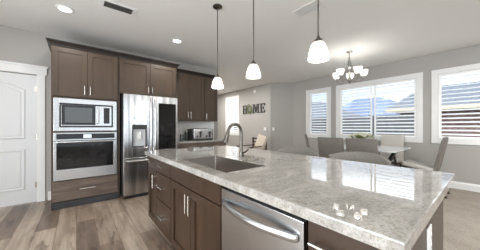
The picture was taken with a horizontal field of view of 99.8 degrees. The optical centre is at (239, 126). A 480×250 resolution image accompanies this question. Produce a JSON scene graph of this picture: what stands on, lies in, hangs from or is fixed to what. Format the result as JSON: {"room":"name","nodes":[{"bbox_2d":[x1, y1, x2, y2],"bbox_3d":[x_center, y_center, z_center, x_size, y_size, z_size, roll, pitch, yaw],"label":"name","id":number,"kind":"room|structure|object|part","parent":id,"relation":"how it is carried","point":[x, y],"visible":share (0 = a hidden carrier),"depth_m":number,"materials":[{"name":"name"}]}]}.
{"room":"kitchen","nodes":[
{"label":"kitchen","id":0,"kind":"room"},
{"bbox_2d":[0,193,175,249],"bbox_3d":[-2.062,1.260,1.998,4.790,0.100,12.980,0,0,-39],"label":"floor","id":1,"kind":"structure","parent":0,"point":[117,223],"depth_m":2.43,"materials":[{"name":"brown wood"}]},
{"bbox_2d":[45,37,118,210],"bbox_3d":[-2.599,-0.028,3.381,0.895,2.475,0.667,0,0,-39],"label":"tall cabinet","id":2,"kind":"object","parent":1,"relation":"on","point":[78,71],"visible":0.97,"depth_m":3.13,"materials":[{"name":"brown wood"}]},
{"bbox_3d":[-2.559,-0.817,3.049,0.406,0.717,0.020,0,0,-39],"label":"door","id":3,"kind":"part","parent":2,"relation":"part of","materials":[{"name":"brown wood"}]},
{"bbox_3d":[-2.601,-1.228,3.383,0.895,0.075,0.662,0,0,-39],"label":"crown moulding","id":4,"kind":"part","parent":2,"relation":"part of","materials":[{"name":"brown wood"}]},
{"bbox_3d":[-2.400,0.953,3.178,0.816,0.289,0.020,0,0,-39],"label":"drawer","id":5,"kind":"part","parent":2,"relation":"part of","materials":[{"name":"brown wood"}]},
{"bbox_2d":[54,132,116,180],"bbox_3d":[-2.520,0.437,3.326,0.784,0.706,0.539,0,0,-39],"label":"wall oven","id":6,"kind":"object","parent":2,"relation":"in","point":[77,155],"visible":1,"depth_m":3.13,"materials":[{"name":"silver metal"}]},
{"bbox_3d":[-2.399,0.435,3.167,0.706,0.393,0.023,0,0,-39],"label":"door glass","id":7,"kind":"part","parent":6,"relation":"part of","materials":[{"name":"black glass"}]},
{"bbox_3d":[-2.367,0.225,3.138,0.706,0.021,0.054,0,0,-39],"label":"handle","id":8,"kind":"part","parent":6,"relation":"part of","materials":[{"name":"silver metal"}]},
{"bbox_3d":[-2.395,0.144,3.172,0.784,0.121,0.025,0,0,-39],"label":"control panel","id":9,"kind":"part","parent":6,"relation":"part of","materials":[{"name":"silver metal"}]},
{"bbox_2d":[54,97,116,130],"bbox_3d":[-2.505,-0.184,3.308,0.784,0.488,0.486,0,0,-39],"label":"microwave","id":10,"kind":"object","parent":2,"relation":"in","point":[77,115],"visible":1,"depth_m":3.13,"materials":[{"name":"silver metal"}]},
{"bbox_3d":[-2.457,-0.181,3.085,0.407,0.300,0.002,0,0,-39],"label":"door glass","id":11,"kind":"part","parent":10,"relation":"part of","materials":[{"name":"grey glass"}]},
{"bbox_3d":[-2.451,-0.175,3.115,0.458,0.316,0.036,0,0,-39],"label":"door","id":12,"kind":"part","parent":10,"relation":"part of","materials":[{"name":"silver metal"}]},
{"bbox_3d":[-2.208,-0.175,3.314,0.166,0.316,0.034,0,0,-39],"label":"control panel","id":13,"kind":"part","parent":10,"relation":"part of","materials":[{"name":"silver metal"}]},
{"bbox_3d":[-2.240,-0.817,3.307,0.406,0.717,0.020,0,0,-39],"label":"door","id":14,"kind":"part","parent":2,"relation":"part of","materials":[{"name":"brown wood"}]},
{"bbox_2d":[120,94,176,199],"bbox_3d":[-1.784,0.328,3.891,0.915,1.765,0.827,0,0,-39],"label":"refrigerator","id":15,"kind":"object","parent":1,"relation":"on","point":[147,123],"visible":0.78,"depth_m":3.53,"materials":[{"name":"silver metal"}]},
{"bbox_3d":[-1.588,0.837,3.649,0.915,0.627,0.070,0,0,-39],"label":"freezer drawer","id":16,"kind":"part","parent":15,"relation":"part of","materials":[{"name":"silver metal"}]},
{"bbox_3d":[-1.547,0.575,3.599,0.838,0.024,0.068,0,0,-39],"label":"handle","id":17,"kind":"part","parent":15,"relation":"part of","materials":[{"name":"silver metal"}]},
{"bbox_3d":[-1.768,-0.020,3.503,0.452,1.070,0.070,0,0,-39],"label":"door","id":18,"kind":"part","parent":15,"relation":"part of","materials":[{"name":"silver metal"}]},
{"bbox_3d":[-1.730,-0.088,3.487,0.230,0.073,0.002,0,0,-39],"label":"touch panel","id":19,"kind":"part","parent":15,"relation":"part of","materials":[{"name":"silver metal"}]},
{"bbox_3d":[-1.575,-0.025,3.574,0.025,0.931,0.072,0,0,-39],"label":"handle","id":20,"kind":"part","parent":15,"relation":"part of","materials":[{"name":"silver metal"}]},
{"bbox_3d":[-1.521,-0.025,3.618,0.025,0.931,0.072,0,0,-39],"label":"handle","id":21,"kind":"part","parent":15,"relation":"part of","materials":[{"name":"silver metal"}]},
{"bbox_3d":[-1.410,-0.020,3.793,0.457,1.070,0.070,0,0,-39],"label":"door","id":22,"kind":"part","parent":15,"relation":"part of","materials":[{"name":"silver metal"}]},
{"bbox_3d":[-1.360,-0.013,3.784,0.320,0.845,0.005,0,0,-39],"label":"glass panel","id":23,"kind":"part","parent":15,"relation":"part of","materials":[{"name":"black glass"}]},
{"bbox_2d":[118,52,179,197],"bbox_3d":[-1.833,-0.028,4.001,1.073,2.475,0.667,0,0,-39],"label":"tall cabinet","id":24,"kind":"object","parent":1,"relation":"on","point":[137,75],"visible":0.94,"depth_m":3.68,"materials":[{"name":"brown wood"}]},
{"bbox_3d":[-1.867,-0.882,3.609,0.486,0.585,0.020,0,0,-39],"label":"door","id":25,"kind":"part","parent":24,"relation":"part of","materials":[{"name":"brown wood"}]},
{"bbox_3d":[-1.735,-1.228,3.881,1.073,0.075,0.346,0,0,-39],"label":"crown moulding","id":26,"kind":"part","parent":24,"relation":"part of","materials":[{"name":"brown wood"}]},
{"bbox_3d":[-1.485,-0.882,3.918,0.486,0.585,0.020,0,0,-39],"label":"door","id":27,"kind":"part","parent":24,"relation":"part of","materials":[{"name":"brown wood"}]},
{"bbox_2d":[147,156,157,225],"bbox_3d":[-0.808,0.776,2.558,0.660,0.868,0.328,0,0,-39],"label":"base cabinet","id":28,"kind":"object","parent":1,"relation":"on","point":[152,162],"visible":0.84,"depth_m":2.37,"materials":[{"name":"brown wood"}]},
{"bbox_3d":[-1.025,0.420,2.381,0.020,0.136,0.322,0,0,-39],"label":"drawer","id":29,"kind":"part","parent":28,"relation":"part of","materials":[{"name":"brown wood"}]},
{"bbox_2d":[157,160,171,242],"bbox_3d":[-0.566,0.776,2.258,0.660,0.868,0.438,0,0,-39],"label":"base cabinet","id":30,"kind":"object","parent":1,"relation":"on","point":[164,179],"visible":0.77,"depth_m":2.04,"materials":[{"name":"brown wood"}]},
{"bbox_3d":[-0.783,0.941,2.082,0.020,0.315,0.434,0,0,-39],"label":"drawer","id":31,"kind":"part","parent":30,"relation":"part of","materials":[{"name":"brown wood"}]},
{"bbox_3d":[-0.783,0.420,2.082,0.020,0.136,0.434,0,0,-39],"label":"drawer","id":32,"kind":"part","parent":30,"relation":"part of","materials":[{"name":"brown wood"}]},
{"bbox_3d":[-0.783,0.635,2.082,0.020,0.279,0.434,0,0,-39],"label":"drawer","id":33,"kind":"part","parent":30,"relation":"part of","materials":[{"name":"brown wood"}]},
{"bbox_2d":[171,165,223,249],"bbox_3d":[-0.161,0.776,1.759,0.660,0.868,0.844,0,0,-39],"label":"base cabinet","id":34,"kind":"object","parent":1,"relation":"on","point":[196,208],"visible":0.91,"depth_m":1.52,"materials":[{"name":"brown wood"}]},
{"bbox_3d":[-0.511,0.797,1.746,0.020,0.602,0.418,0,0,-39],"label":"door","id":35,"kind":"part","parent":34,"relation":"part of","materials":[{"name":"brown wood"}]},
{"bbox_3d":[-0.419,0.600,1.585,0.041,0.150,0.012,0,0,-39],"label":"handle","id":36,"kind":"part","parent":34,"relation":"part of","materials":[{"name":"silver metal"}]},
{"bbox_3d":[-0.384,0.600,1.542,0.041,0.150,0.012,0,0,-39],"label":"handle","id":37,"kind":"part","parent":34,"relation":"part of","materials":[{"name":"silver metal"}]},
{"bbox_3d":[-0.246,0.797,1.419,0.020,0.602,0.418,0,0,-39],"label":"door","id":38,"kind":"part","parent":34,"relation":"part of","materials":[{"name":"brown wood"}]},
{"bbox_2d":[177,141,225,148],"bbox_3d":[-0.981,0.776,4.691,1.221,0.868,0.667,0,0,-39],"label":"base cabinet","id":39,"kind":"object","parent":1,"relation":"on","point":[204,144],"visible":0.1,"depth_m":4.41,"materials":[{"name":"brown wood"}]},
{"bbox_3d":[-1.038,0.427,4.281,0.595,0.155,0.020,0,0,-39],"label":"drawer","id":40,"kind":"part","parent":39,"relation":"part of","materials":[{"name":"brown wood"}]},
{"bbox_2d":[177,138,223,143],"bbox_3d":[-0.974,0.320,4.707,1.250,0.040,0.651,0,0,-39],"label":"countertop","id":41,"kind":"structure","parent":39,"relation":"on","point":[213,139],"depth_m":4.49,"materials":[{"name":"stone"}]},
{"bbox_2d":[187,128,212,139],"bbox_3d":[-0.940,0.165,4.804,0.552,0.269,0.290,0,0,-39],"label":"toaster","id":42,"kind":"object","parent":41,"relation":"on","point":[193,133],"visible":1,"depth_m":4.69,"materials":[{"name":"silver metal"}]},
{"bbox_3d":[-0.568,0.427,4.661,0.595,0.155,0.020,0,0,-39],"label":"drawer","id":43,"kind":"part","parent":39,"relation":"part of","materials":[{"name":"brown wood"}]},
{"bbox_2d":[221,187,307,249],"bbox_3d":[0.279,0.779,1.182,0.684,0.862,0.582,0,0,-39],"label":"dishwasher","id":44,"kind":"object","parent":1,"relation":"on","point":[248,223],"visible":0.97,"depth_m":0.97,"materials":[{"name":"metal"}]},
{"bbox_3d":[0.043,0.445,0.991,0.078,0.035,0.535,0,0,-39],"label":"handle","id":45,"kind":"part","parent":44,"relation":"part of","materials":[{"name":"silver metal"}]},
{"bbox_2d":[279,147,317,156],"bbox_3d":[0.638,0.732,2.415,0.472,0.959,0.554,0,0,-39],"label":"bar stool","id":46,"kind":"object","parent":1,"relation":"on","point":[308,151],"visible":0.1,"depth_m":2.55,"materials":[{"name":"grey fabric"}]},
{"bbox_2d":[308,220,380,249],"bbox_3d":[0.571,0.776,0.855,0.660,0.868,0.270,0,0,-39],"label":"base cabinet","id":47,"kind":"object","parent":1,"relation":"on","point":[320,237],"visible":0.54,"depth_m":0.71,"materials":[{"name":"brown wood"}]},
{"bbox_2d":[145,145,454,249],"bbox_3d":[0.102,0.321,1.908,1.240,0.042,2.562,0,0,-39],"label":"countertop","id":48,"kind":"structure","parent":47,"relation":"on","point":[383,207],"depth_m":1.00,"materials":[{"name":"stone"}]},
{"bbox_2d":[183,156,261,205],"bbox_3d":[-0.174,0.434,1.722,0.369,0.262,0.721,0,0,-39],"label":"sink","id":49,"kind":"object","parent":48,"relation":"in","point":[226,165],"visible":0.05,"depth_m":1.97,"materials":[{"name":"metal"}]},
{"bbox_2d":[223,123,248,156],"bbox_3d":[-0.036,0.128,1.963,0.248,0.343,0.135,0,0,-39],"label":"faucet","id":50,"kind":"object","parent":48,"relation":"on","point":[226,138],"visible":1,"depth_m":2.01,"materials":[{"name":"grey metal"}]},
{"bbox_3d":[-0.050,0.098,1.999,0.191,0.283,0.030,0,0,-39],"label":"spout","id":51,"kind":"part","parent":50,"relation":"part of","materials":[{"name":"grey metal"}]},
{"bbox_3d":[0.293,0.425,0.707,0.041,0.012,0.100,0,0,-39],"label":"handle","id":52,"kind":"part","parent":47,"relation":"part of","materials":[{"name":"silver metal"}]},
{"bbox_2d":[328,152,390,165],"bbox_3d":[1.063,0.732,1.890,0.472,0.959,0.554,0,0,-39],"label":"bar stool","id":53,"kind":"object","parent":1,"relation":"on","point":[366,157],"visible":0.1,"depth_m":2.00,"materials":[{"name":"grey fabric"}]},
{"bbox_2d":[411,200,442,249],"bbox_3d":[0.757,0.776,0.818,0.745,0.868,0.018,0,0,-39],"label":"island end panel","id":54,"kind":"object","parent":1,"relation":"on","point":[436,220],"visible":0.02,"depth_m":0.89,"materials":[{"name":"brown wood"}]},
{"bbox_2d":[427,224,431,249],"bbox_3d":[0.733,0.445,0.779,0.075,0.120,0.009,0,0,-39],"label":"wall outlet","id":55,"kind":"object","parent":54,"relation":"attached to","point":[429,229],"visible":1,"depth_m":0.77,"materials":[{"name":"white paint"}]},
{"bbox_2d":[0,25,217,199],"bbox_3d":[-2.803,-0.160,3.739,5.550,2.740,0.140,0,0,-39],"label":"wall","id":56,"kind":"structure","parent":0,"point":[17,45],"depth_m":3.33,"materials":[{"name":"grey paint"}]},
{"bbox_2d":[0,60,47,206],"bbox_3d":[-3.595,0.110,2.990,1.100,2.200,0.111,0,0,-39],"label":"door","id":57,"kind":"structure","parent":56,"relation":"in","point":[22,96],"depth_m":3.16,"materials":[{"name":"white paint"}]},
{"bbox_3d":[-3.604,0.155,3.001,0.580,1.670,0.010,0,0,-39],"label":"moulding","id":58,"kind":"part","parent":57,"relation":"part of","materials":[{"name":"white paint"}]},
{"bbox_2d":[176,68,204,120],"bbox_3d":[-1.219,-0.703,4.690,0.735,1.125,0.370,0,0,-39],"label":"upper cabinet","id":59,"kind":"object","parent":56,"relation":"attached to","point":[189,84],"visible":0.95,"depth_m":4.57,"materials":[{"name":"brown wood"}]},
{"bbox_3d":[-1.286,-0.660,4.462,0.331,1.029,0.020,0,0,-39],"label":"door","id":60,"kind":"part","parent":59,"relation":"part of","materials":[{"name":"brown wood"}]},
{"bbox_3d":[-1.220,-1.228,4.692,0.735,0.075,0.365,0,0,-39],"label":"crown moulding","id":61,"kind":"part","parent":59,"relation":"part of","materials":[{"name":"brown wood"}]},
{"bbox_3d":[-1.003,-0.660,4.691,0.387,1.029,0.020,0,0,-39],"label":"door","id":62,"kind":"part","parent":59,"relation":"part of","materials":[{"name":"brown wood"}]},
{"bbox_2d":[177,121,213,139],"bbox_3d":[-1.180,0.078,4.961,1.250,0.434,0.003,0,0,-39],"label":"backsplash","id":63,"kind":"structure","parent":56,"relation":"attached to","point":[182,126],"depth_m":4.90,"materials":[{"name":"white tile"}]},
{"bbox_2d":[202,74,216,121],"bbox_3d":[-0.770,-0.703,5.053,0.416,1.125,0.370,0,0,-39],"label":"upper cabinet","id":64,"kind":"object","parent":56,"relation":"attached to","point":[210,94],"visible":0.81,"depth_m":4.91,"materials":[{"name":"brown wood"}]},
{"bbox_3d":[-0.771,-1.228,5.056,0.416,0.075,0.365,0,0,-39],"label":"crown moulding","id":65,"kind":"part","parent":64,"relation":"part of","materials":[{"name":"brown wood"}]},
{"bbox_2d":[0,0,479,94],"bbox_3d":[-0.550,-1.590,3.222,8.680,0.120,12.980,0,0,-39],"label":"ceiling","id":66,"kind":"structure","parent":0,"point":[377,32],"depth_m":3.20,"materials":[{"name":"white paint"}]},
{"bbox_2d":[55,5,74,13],"bbox_3d":[-2.269,-1.524,2.619,0.192,0.009,0.192,0,0,-39],"label":"recessed light","id":67,"kind":"object","parent":66,"relation":"in","point":[62,8],"visible":1,"depth_m":2.62,"materials":[{"name":"white paint"}]},
{"bbox_2d":[58,6,71,11],"bbox_3d":[-2.269,-1.528,2.619,0.134,0.003,0.134,0,0,-39],"label":"diffuser","id":68,"kind":"object","parent":67,"relation":"attached to","point":[61,8],"depth_m":2.61,"materials":[{"name":"white"}]},
{"bbox_2d":[99,0,136,16],"bbox_3d":[-1.555,-1.522,2.588,0.400,0.015,0.200,0,0,-39],"label":"ceiling vent","id":69,"kind":"object","parent":66,"relation":"in","point":[107,4],"visible":1,"depth_m":2.58,"materials":[{"name":"white metal"}]},
{"bbox_2d":[171,39,182,43],"bbox_3d":[-1.120,-1.524,3.594,0.192,0.009,0.192,0,0,-39],"label":"recessed light","id":70,"kind":"object","parent":66,"relation":"in","point":[178,41],"visible":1,"depth_m":3.60,"materials":[{"name":"white paint"}]},
{"bbox_2d":[212,4,222,88],"bbox_3d":[-0.285,-1.012,2.561,0.148,1.033,0.148,0,0,-39],"label":"pendant light","id":71,"kind":"object","parent":66,"relation":"hanging from","point":[217,83],"visible":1,"depth_m":2.54,"materials":[{"name":"white glass"}]},
{"bbox_3d":[-0.285,-1.083,2.561,0.011,0.839,0.012,0,0,-39],"label":"rod","id":72,"kind":"part","parent":71,"relation":"part of","materials":[{"name":"grey metal"}]},
{"bbox_3d":[-0.285,-0.562,2.561,0.148,0.132,0.148,0,0,-39],"label":"lamp shade","id":73,"kind":"part","parent":71,"relation":"part of","materials":[{"name":"white glass"}]},
{"bbox_2d":[246,0,260,78],"bbox_3d":[0.136,-1.014,2.041,0.148,1.029,0.148,0,0,-39],"label":"pendant light","id":74,"kind":"object","parent":66,"relation":"hanging from","point":[253,72],"visible":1,"depth_m":2.01,"materials":[{"name":"white glass"}]},
{"bbox_3d":[0.136,-1.085,2.041,0.011,0.835,0.012,0,0,-39],"label":"rod","id":75,"kind":"part","parent":74,"relation":"part of","materials":[{"name":"grey metal"}]},
{"bbox_3d":[0.136,-0.566,2.041,0.148,0.132,0.148,0,0,-39],"label":"lamp shade","id":76,"kind":"part","parent":74,"relation":"part of","materials":[{"name":"white glass"}]},
{"bbox_2d":[292,0,326,17],"bbox_3d":[0.893,-1.521,2.615,0.220,0.016,0.380,0,0,-39],"label":"ceiling vent","id":77,"kind":"object","parent":66,"relation":"in","point":[320,1],"visible":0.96,"depth_m":2.60,"materials":[{"name":"white metal"}]},
{"bbox_2d":[308,0,328,62],"bbox_3d":[0.579,-1.012,1.494,0.148,1.033,0.148,0,0,-39],"label":"pendant light","id":78,"kind":"object","parent":66,"relation":"hanging from","point":[318,53],"visible":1,"depth_m":1.46,"materials":[{"name":"white glass"}]},
{"bbox_3d":[0.579,-1.083,1.494,0.011,0.839,0.012,0,0,-39],"label":"rod","id":79,"kind":"part","parent":78,"relation":"part of","materials":[{"name":"grey metal"}]},
{"bbox_3d":[0.579,-0.562,1.494,0.148,0.132,0.148,0,0,-39],"label":"lamp shade","id":80,"kind":"part","parent":78,"relation":"part of","materials":[{"name":"white glass"}]},
{"bbox_2d":[333,50,367,83],"bbox_3d":[2.202,-1.200,4.109,0.644,0.659,0.626,0,0,-39],"label":"chandelier","id":81,"kind":"object","parent":66,"relation":"hanging from","point":[358,70],"visible":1,"depth_m":4.02,"materials":[{"name":"white glass"}]},
{"bbox_3d":[1.979,-1.075,3.991,0.150,0.120,0.150,0,0,-39],"label":"lamp shade","id":82,"kind":"part","parent":81,"relation":"part of","materials":[{"name":"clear glass"}]},
{"bbox_3d":[2.241,-1.075,3.834,0.150,0.120,0.150,0,0,-39],"label":"lamp shade","id":83,"kind":"part","parent":81,"relation":"part of","materials":[{"name":"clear glass"}]},
{"bbox_3d":[2.472,-1.075,4.035,0.150,0.120,0.150,0,0,-39],"label":"lamp shade","id":84,"kind":"part","parent":81,"relation":"part of","materials":[{"name":"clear glass"}]},
{"bbox_2d":[218,83,269,150],"bbox_3d":[-0.271,-0.160,8.788,0.140,2.740,4.400,0,0,-39],"label":"wall","id":85,"kind":"structure","parent":0,"point":[252,124],"depth_m":7.88,"materials":[{"name":"grey paint"}]},
{"bbox_2d":[226,95,238,135],"bbox_3d":[-0.285,-0.480,8.790,0.160,1.680,0.980,0,0,-39],"label":"window","id":86,"kind":"structure","parent":85,"relation":"in","point":[230,111],"depth_m":8.76,"materials":[{"name":"white paint"}]},
{"bbox_2d":[227,99,232,132],"bbox_3d":[-0.435,-0.480,8.911,0.028,1.454,0.378,0,0,-39],"label":"shutter","id":87,"kind":"object","parent":86,"relation":"attached to","point":[229,109],"depth_m":8.94,"materials":[{"name":"white paint"}]},
{"bbox_2d":[233,98,237,132],"bbox_3d":[-0.188,-0.480,8.606,0.028,1.454,0.348,0,0,-39],"label":"shutter","id":88,"kind":"object","parent":86,"relation":"attached to","point":[233,98],"depth_m":8.64,"materials":[{"name":"white paint"}]},
{"bbox_2d":[247,104,251,113],"bbox_3d":[0.359,-0.689,7.826,0.080,0.374,0.322,0,0,-39],"label":"wreath","id":89,"kind":"object","parent":85,"relation":"attached to","point":[248,105],"visible":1,"depth_m":7.82,"materials":[{"name":"green plant"}]},
{"bbox_2d":[252,104,258,112],"bbox_3d":[0.596,-0.693,7.580,0.028,0.335,0.355,0,0,-39],"label":"letter","id":90,"kind":"object","parent":85,"relation":"attached to","point":[256,108],"depth_m":7.54,"materials":[{"name":"grey paint"}]},
{"bbox_2d":[260,103,264,112],"bbox_3d":[0.812,-0.693,7.314,0.028,0.335,0.241,0,0,-39],"label":"letter","id":91,"kind":"object","parent":85,"relation":"attached to","point":[261,107],"depth_m":7.33,"materials":[{"name":"grey paint"}]},
{"bbox_2d":[270,83,292,151],"bbox_3d":[1.485,-0.160,7.057,0.840,2.740,0.142,0,0,7],"label":"wall","id":92,"kind":"structure","parent":0,"point":[281,94],"depth_m":6.99,"materials":[{"name":"grey paint"}]},
{"bbox_2d":[293,44,479,184],"bbox_3d":[4.329,-0.160,3.982,0.140,2.740,7.740,0,0,-39],"label":"wall","id":93,"kind":"structure","parent":0,"point":[463,161],"depth_m":4.34,"materials":[{"name":"grey paint"}]},
{"bbox_2d":[306,87,330,137],"bbox_3d":[2.458,-0.420,6.276,0.160,1.520,0.820,0,0,-39],"label":"window","id":94,"kind":"structure","parent":93,"relation":"in","point":[327,90],"depth_m":6.25,"materials":[{"name":"white paint"}]},
{"bbox_2d":[310,91,326,134],"bbox_3d":[2.427,-0.420,6.250,0.028,1.294,0.596,0,0,-39],"label":"shutter","id":95,"kind":"object","parent":94,"relation":"attached to","point":[313,92],"depth_m":6.25,"materials":[{"name":"white paint"}]},
{"bbox_3d":[2.466,-0.420,6.282,0.140,1.320,0.620,0,0,-39],"label":"frame","id":96,"kind":"part","parent":94,"relation":"part of","materials":[{"name":"white paint"}]},
{"bbox_2d":[336,72,422,142],"bbox_3d":[3.399,-0.420,5.114,0.160,1.520,1.870,0,0,-39],"label":"window","id":97,"kind":"structure","parent":93,"relation":"in","point":[417,78],"depth_m":4.90,"materials":[{"name":"white paint"}]},
{"bbox_2d":[340,85,371,135],"bbox_3d":[3.098,-0.420,5.422,0.028,1.294,0.788,0,0,-39],"label":"shutter","id":98,"kind":"object","parent":97,"relation":"attached to","point":[354,86],"depth_m":5.42,"materials":[{"name":"white paint"}]},
{"bbox_2d":[374,79,415,136],"bbox_3d":[3.632,-0.420,4.763,0.028,1.294,0.808,0,0,-39],"label":"shutter","id":99,"kind":"object","parent":97,"relation":"attached to","point":[396,80],"depth_m":4.75,"materials":[{"name":"white paint"}]},
{"bbox_2d":[431,63,479,144],"bbox_3d":[4.738,-0.420,3.461,0.160,1.520,2.115,0,0,-39],"label":"window","id":100,"kind":"structure","parent":93,"relation":"in","point":[436,75],"depth_m":4.04,"materials":[{"name":"white paint"}]},
{"bbox_2d":[451,181,479,192],"bbox_3d":[4.271,1.140,3.929,0.016,0.140,7.730,0,0,-39],"label":"baseboard","id":101,"kind":"structure","parent":93,"relation":"attached to","point":[457,185],"depth_m":3.85,"materials":[{"name":"white paint"}]},
{"bbox_2d":[443,188,479,249],"bbox_3d":[1.311,1.260,4.729,3.890,0.100,12.980,0,0,-39],"label":"floor","id":102,"kind":"structure","parent":0,"point":[461,210],"depth_m":2.61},
{"bbox_2d":[237,134,267,149],"bbox_3d":[0.415,0.724,6.519,0.730,0.972,0.806,0,0,-39],"label":"armchair","id":103,"kind":"object","parent":102,"relation":"on","point":[261,142],"visible":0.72,"depth_m":6.50,"materials":[{"name":"beige fabric"}]},
{"bbox_3d":[0.648,0.780,6.779,0.040,0.860,0.660,0,0,-39],"label":"frame","id":104,"kind":"part","parent":103,"relation":"part of","materials":[{"name":"brown wood"}]},
{"bbox_2d":[255,134,267,149],"bbox_3d":[0.683,0.481,6.523,0.193,0.487,0.475,0,0,-39],"label":"cushion","id":105,"kind":"object","parent":103,"relation":"on","point":[261,140],"depth_m":6.47,"materials":[{"name":"beige fabric"}]},
{"bbox_2d":[305,134,318,156],"bbox_3d":[1.937,0.694,5.075,0.616,1.032,0.450,0,0,19],"label":"dining chair","id":106,"kind":"object","parent":102,"relation":"on","point":[306,136],"visible":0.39,"depth_m":4.95,"materials":[{"name":"beige fabric"}]},
{"bbox_3d":[1.737,0.495,5.144,0.167,0.635,0.450,0,0,19],"label":"backrest","id":107,"kind":"part","parent":106,"relation":"part of","materials":[{"name":"beige fabric"}]},
{"bbox_2d":[317,137,343,157],"bbox_3d":[1.736,0.694,3.613,0.616,1.032,0.450,0,0,-39],"label":"dining chair","id":108,"kind":"object","parent":102,"relation":"on","point":[327,146],"visible":0.29,"depth_m":3.44,"materials":[{"name":"grey fabric"}]},
{"bbox_2d":[345,138,377,153],"bbox_3d":[2.038,0.694,3.240,0.616,1.032,0.450,0,0,-39],"label":"dining chair","id":109,"kind":"object","parent":102,"relation":"on","point":[352,144],"visible":0.27,"depth_m":3.04,"materials":[{"name":"beige fabric"}]},
{"bbox_2d":[344,143,410,166],"bbox_3d":[2.622,0.817,4.310,1.240,0.787,1.400,0,0,-39],"label":"dining table","id":110,"kind":"object","parent":102,"relation":"on","point":[393,150],"visible":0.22,"depth_m":3.89,"materials":[{"name":"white glass"}]},
{"bbox_2d":[348,133,375,138],"bbox_3d":[2.422,0.259,4.031,0.402,0.328,0.453,0,0,-20],"label":"flower centerpiece","id":111,"kind":"object","parent":110,"relation":"on","point":[359,135],"visible":0.6,"depth_m":3.96,"materials":[{"name":"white plant"}]},
{"bbox_3d":[2.858,0.814,3.859,0.180,0.752,0.244,0,0,-39],"label":"leg","id":112,"kind":"part","parent":110,"relation":"part of","materials":[{"name":"black plastic"}]},
{"bbox_3d":[3.017,0.814,3.949,0.070,0.752,0.104,0,0,-39],"label":"leg","id":113,"kind":"part","parent":110,"relation":"part of","materials":[{"name":"black metal"}]},
{"bbox_2d":[380,134,403,166],"bbox_3d":[3.340,0.694,4.532,0.616,1.032,0.450,0,0,-39],"label":"dining chair","id":114,"kind":"object","parent":102,"relation":"on","point":[386,140],"visible":0.46,"depth_m":4.63,"materials":[{"name":"grey fabric"}]},
{"bbox_2d":[402,137,449,198],"bbox_3d":[3.458,0.694,3.769,0.450,1.032,0.616,0,0,-39],"label":"dining chair","id":115,"kind":"object","parent":102,"relation":"on","point":[408,163],"visible":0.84,"depth_m":3.58,"materials":[{"name":"beige fabric"}]},
{"bbox_3d":[3.409,0.729,3.831,0.450,0.134,0.458,0,0,-39],"label":"seat","id":116,"kind":"part","parent":115,"relation":"part of","materials":[{"name":"grey fabric"}]},
{"bbox_3d":[3.592,0.495,3.605,0.450,0.635,0.167,0,0,-39],"label":"backrest","id":117,"kind":"part","parent":115,"relation":"part of","materials":[{"name":"beige fabric"}]},
{"label":"outside","id":118,"kind":"structure","parent":0,"visible":0},
{"label":"ground","id":119,"kind":"structure","parent":118,"visible":0},
{"bbox_2d":[230,101,360,131],"bbox_3d":[4.841,-0.390,21.035,7.060,3.800,13.460,0,0,-39],"label":"house","id":120,"kind":"structure","parent":119,"relation":"on","point":[318,103],"depth_m":16.45,"materials":[{"name":"grey wood"}]},
{"bbox_2d":[312,113,413,135],"bbox_3d":[5.217,0.490,9.549,0.152,2.040,4.876,0,0,-39],"label":"fence","id":121,"kind":"object","parent":119,"relation":"on","point":[402,117],"visible":0.18,"depth_m":8.74,"materials":[{"name":"grey wood"}]},
{"bbox_2d":[342,98,400,115],"bbox_3d":[95.331,-8.990,122.234,63.977,21.000,190.000,0,0,-39],"label":"mountain","id":122,"kind":"structure","parent":119,"relation":"on","point":[368,99],"depth_m":126.57},
{"bbox_2d":[386,81,479,136],"bbox_3d":[15.109,-0.415,6.766,6.060,3.850,15.560,0,0,-39],"label":"house","id":123,"kind":"structure","parent":119,"relation":"on","point":[477,84],"depth_m":9.36,"materials":[{"name":"brown"}]}
]}

